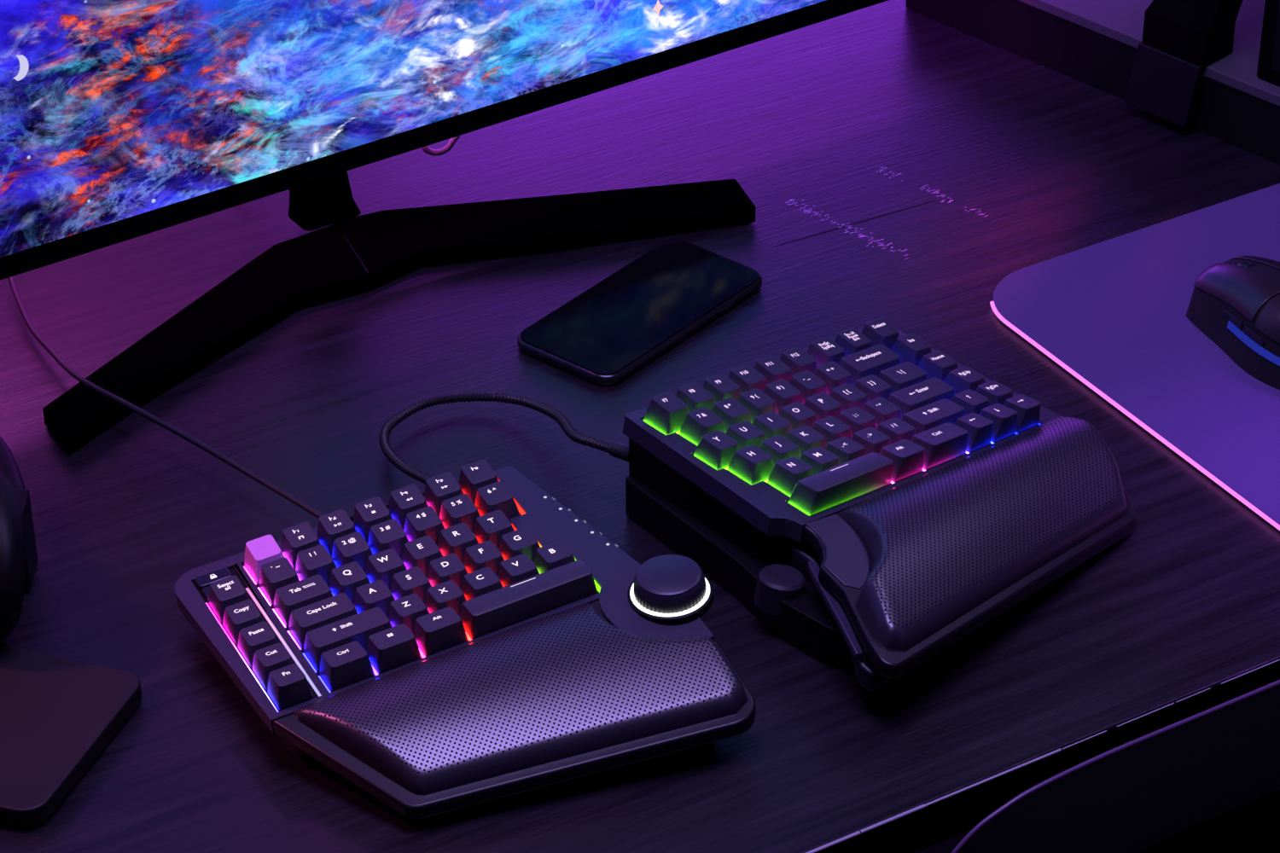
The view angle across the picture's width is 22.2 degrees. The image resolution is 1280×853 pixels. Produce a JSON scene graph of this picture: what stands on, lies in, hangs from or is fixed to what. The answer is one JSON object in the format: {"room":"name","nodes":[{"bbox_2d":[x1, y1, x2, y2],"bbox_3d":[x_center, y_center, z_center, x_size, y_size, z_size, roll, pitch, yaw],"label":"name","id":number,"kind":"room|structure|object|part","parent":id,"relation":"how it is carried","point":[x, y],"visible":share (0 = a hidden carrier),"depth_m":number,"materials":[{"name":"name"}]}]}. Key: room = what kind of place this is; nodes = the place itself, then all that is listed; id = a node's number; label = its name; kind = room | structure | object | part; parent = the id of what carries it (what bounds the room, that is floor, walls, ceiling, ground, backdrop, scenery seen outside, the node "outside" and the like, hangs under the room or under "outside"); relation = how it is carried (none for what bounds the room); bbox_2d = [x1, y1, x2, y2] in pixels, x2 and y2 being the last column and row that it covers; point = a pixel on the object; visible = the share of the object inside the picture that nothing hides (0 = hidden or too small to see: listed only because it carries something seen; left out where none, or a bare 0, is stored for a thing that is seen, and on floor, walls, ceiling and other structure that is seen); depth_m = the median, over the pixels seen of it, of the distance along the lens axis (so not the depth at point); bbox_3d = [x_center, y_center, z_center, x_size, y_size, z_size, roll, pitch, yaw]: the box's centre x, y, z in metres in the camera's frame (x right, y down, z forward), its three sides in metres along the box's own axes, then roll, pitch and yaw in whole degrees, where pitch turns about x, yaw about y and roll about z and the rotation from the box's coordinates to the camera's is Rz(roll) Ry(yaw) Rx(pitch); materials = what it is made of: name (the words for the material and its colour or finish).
{"room":"gaming room","nodes":[
{"label":"gaming room","id":0,"kind":"room"},
{"bbox_2d":[915,829,971,852],"bbox_3d":[-0.005,1.051,1.529,3.900,0.050,2.400,-19,38,-25],"label":"floor","id":1,"kind":"structure","parent":0,"point":[948,846],"depth_m":2.57,"materials":[{"name":"grey"}]},
{"bbox_2d":[0,0,1279,852],"bbox_3d":[-0.172,0.314,1.927,1.780,0.740,0.826,-19,38,-25],"label":"desk","id":2,"kind":"object","parent":1,"relation":"on","point":[896,163],"visible":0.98,"depth_m":1.73,"materials":[{"name":"brown wood"}]},
{"bbox_2d":[0,436,38,640],"bbox_3d":[-0.388,0.031,1.612,0.198,0.077,0.222,0,34,0],"label":"headphones","id":3,"kind":"object","parent":2,"relation":"on","point":[19,559],"visible":1,"depth_m":1.54,"materials":[{"name":"black plastic"}]},
{"bbox_2d":[0,471,24,640],"bbox_3d":[-0.310,0.062,1.566,0.016,0.077,0.094,1,32,-21],"label":"cushion","id":4,"kind":"object","parent":3,"relation":"on","point":[12,498],"depth_m":1.53,"materials":[{"name":"black fabric"}]},
{"bbox_2d":[0,643,141,826],"bbox_3d":[-0.331,0.136,1.516,0.172,0.012,0.113,11,35,16],"label":"notebook","id":5,"kind":"object","parent":2,"relation":"on","point":[58,714],"visible":1,"depth_m":1.50,"materials":[{"name":"black leather"}]},
{"bbox_2d":[7,276,324,518],"bbox_3d":[-0.270,-0.038,1.726,0.044,0.053,0.378,-21,39,-29],"label":"cable","id":6,"kind":"object","parent":2,"relation":"on","point":[189,439],"visible":0.7,"depth_m":1.70,"materials":[{"name":"black plastic"}]},
{"bbox_2d":[0,0,889,453],"bbox_3d":[-0.148,-0.268,1.741,0.820,0.434,0.147,-21,39,-28],"label":"monitor","id":7,"kind":"object","parent":2,"relation":"on","point":[121,120],"visible":1,"depth_m":1.79,"materials":[{"name":"plastic"},{"name":"glass"}]},
{"bbox_2d":[420,135,459,156],"bbox_3d":[-0.146,-0.223,1.863,0.083,0.126,0.065,-5,34,-8],"label":"cable","id":8,"kind":"object","parent":7,"relation":"hanging from","point":[449,146],"visible":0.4,"depth_m":1.88,"materials":[{"name":"grey plastic"}]},
{"bbox_3d":[-0.153,-0.301,1.728,0.820,0.365,0.009,-21,39,-28],"label":"frame","id":9,"kind":"part","parent":7,"relation":"part of","materials":[{"name":"black plastic"}]},
{"bbox_2d":[174,459,756,820],"bbox_3d":[-0.081,0.099,1.533,0.234,0.052,0.222,-16,37,-22],"label":"left keyboard half","id":10,"kind":"object","parent":2,"relation":"on","point":[473,641],"visible":1,"depth_m":1.51,"materials":[{"name":"grey plastic"}]},
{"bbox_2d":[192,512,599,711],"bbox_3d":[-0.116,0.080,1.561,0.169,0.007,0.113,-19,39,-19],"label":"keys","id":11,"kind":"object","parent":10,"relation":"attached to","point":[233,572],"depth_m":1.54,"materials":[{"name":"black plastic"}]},
{"bbox_3d":[-0.110,0.076,1.565,0.203,0.009,0.124,-20,39,-19],"label":"plate","id":12,"kind":"part","parent":10,"relation":"part of","materials":[{"name":"grey plastic"}]},
{"bbox_2d":[273,599,756,820],"bbox_3d":[-0.054,0.135,1.490,0.204,0.023,0.097,-19,39,-19],"label":"wrist rest","id":13,"kind":"object","parent":10,"relation":"on","point":[530,696],"depth_m":1.48,"materials":[{"name":"black"}]},
{"bbox_2d":[292,603,748,795],"bbox_3d":[-0.053,0.126,1.489,0.190,0.024,0.093,-19,39,-19],"label":"cushion","id":14,"kind":"object","parent":10,"relation":"on","point":[510,699],"depth_m":1.48,"materials":[{"name":"black leather"}]},
{"bbox_3d":[0.014,0.073,1.535,0.035,0.010,0.035,-19,39,-19],"label":"knob","id":15,"kind":"part","parent":10,"relation":"part of","materials":[{"name":"black plastic"}]},
{"bbox_3d":[0.014,0.080,1.540,0.040,0.006,0.040,-19,39,-19],"label":"knob","id":16,"kind":"part","parent":10,"relation":"part of","materials":[{"name":"white"}]},
{"bbox_2d":[378,392,630,484],"bbox_3d":[-0.078,0.008,1.680,0.095,0.032,0.137,-21,39,-28],"label":"coiled cable","id":17,"kind":"object","parent":2,"relation":"on","point":[616,450],"visible":0.86,"depth_m":1.70,"materials":[{"name":"black plastic"}]},
{"bbox_2d":[517,239,762,384],"bbox_3d":[0.001,-0.065,1.821,0.071,0.007,0.144,24,41,32],"label":"smartphone","id":18,"kind":"object","parent":2,"relation":"on","point":[631,317],"visible":1,"depth_m":1.81,"materials":[{"name":"grey glass"}]},
{"bbox_2d":[622,318,1136,691],"bbox_3d":[0.124,0.025,1.631,0.245,0.067,0.221,-28,43,-35],"label":"right keyboard half","id":19,"kind":"object","parent":2,"relation":"on","point":[875,499],"visible":1,"depth_m":1.61,"materials":[{"name":"grey plastic"}]},
{"bbox_3d":[0.092,0.086,1.537,0.006,0.012,0.066,-10,35,-15],"label":"trim","id":20,"kind":"part","parent":19,"relation":"part of","materials":[{"name":"grey plastic"}]},
{"bbox_3d":[0.096,0.060,1.556,0.025,0.011,0.055,-8,34,-11],"label":"finger dish","id":21,"kind":"part","parent":19,"relation":"part of","materials":[{"name":"grey plastic"}]},
{"bbox_2d":[641,418,1039,517],"bbox_3d":[0.105,0.001,1.667,0.195,0.008,0.114,-20,40,-41],"label":"switch plate","id":22,"kind":"object","parent":19,"relation":"attached to","point":[730,468],"depth_m":1.61,"materials":[{"name":"black plastic"}]},
{"bbox_3d":[0.103,0.000,1.668,0.213,0.010,0.126,-20,40,-41],"label":"plate","id":23,"kind":"part","parent":19,"relation":"part of","materials":[{"name":"grey"}]},
{"bbox_2d":[802,486,1136,678],"bbox_3d":[0.169,0.057,1.599,0.241,0.023,0.095,-20,40,-41],"label":"tray","id":24,"kind":"object","parent":19,"relation":"on","point":[896,577],"depth_m":1.56,"materials":[{"name":"black plastic"}]},
{"bbox_2d":[837,416,1127,651],"bbox_3d":[0.170,0.047,1.599,0.232,0.026,0.092,-20,40,-41],"label":"cushion","id":25,"kind":"object","parent":19,"relation":"on","point":[944,532],"depth_m":1.59,"materials":[{"name":"black leather"}]},
{"bbox_2d":[905,0,1279,163],"bbox_3d":[0.342,-0.269,2.092,0.175,0.044,0.311,-29,43,-36],"label":"monitor riser","id":26,"kind":"object","parent":2,"relation":"on","point":[1095,43],"visible":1,"depth_m":2.04,"materials":[{"name":"grey"}]},
{"bbox_2d":[1124,0,1243,127],"bbox_3d":[0.332,-0.321,1.930,0.040,0.297,0.054,-29,43,-36],"label":"clamp","id":27,"kind":"object","parent":26,"relation":"attached to","point":[1180,37],"visible":1,"depth_m":1.98,"materials":[{"name":"black metal"}]},
{"bbox_2d":[1256,0,1279,86],"bbox_3d":[0.455,-0.290,1.912,0.126,0.190,0.117,-29,43,-36],"label":"speaker","id":28,"kind":"object","parent":26,"relation":"on","point":[1269,57],"visible":1,"depth_m":1.94},
{"bbox_2d":[1271,0,1279,73],"bbox_3d":[0.411,-0.266,1.875,0.002,0.170,0.095,-29,43,-36],"label":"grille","id":29,"kind":"object","parent":28,"relation":"attached to","point":[1276,56],"depth_m":1.94,"materials":[{"name":"black"}]},
{"bbox_2d":[989,183,1279,530],"bbox_3d":[0.467,-0.068,1.826,0.473,0.004,0.325,-19,38,-25],"label":"mouse pad","id":30,"kind":"object","parent":2,"relation":"on","point":[1111,313],"visible":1,"depth_m":1.80,"materials":[{"name":"fabric"}]},
{"bbox_2d":[1185,256,1279,389],"bbox_3d":[0.353,-0.059,1.773,0.068,0.041,0.123,-19,38,-25],"label":"computer mouse","id":31,"kind":"object","parent":30,"relation":"on","point":[1235,302],"visible":1,"depth_m":1.77,"materials":[{"name":"black plastic"}]},
{"bbox_2d":[1227,320,1279,366],"bbox_3d":[0.334,-0.042,1.757,0.005,0.006,0.056,-20,38,-27],"label":"light","id":32,"kind":"object","parent":31,"relation":"on","point":[1249,343],"depth_m":1.76,"materials":[{"name":"blue plastic"}]},
{"bbox_2d":[951,680,1279,852],"bbox_3d":[0.480,0.549,1.479,0.604,0.839,0.634,-19,38,-25],"label":"office chair","id":33,"kind":"object","parent":1,"relation":"on","point":[1208,781],"visible":1,"depth_m":1.33,"materials":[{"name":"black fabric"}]}
]}

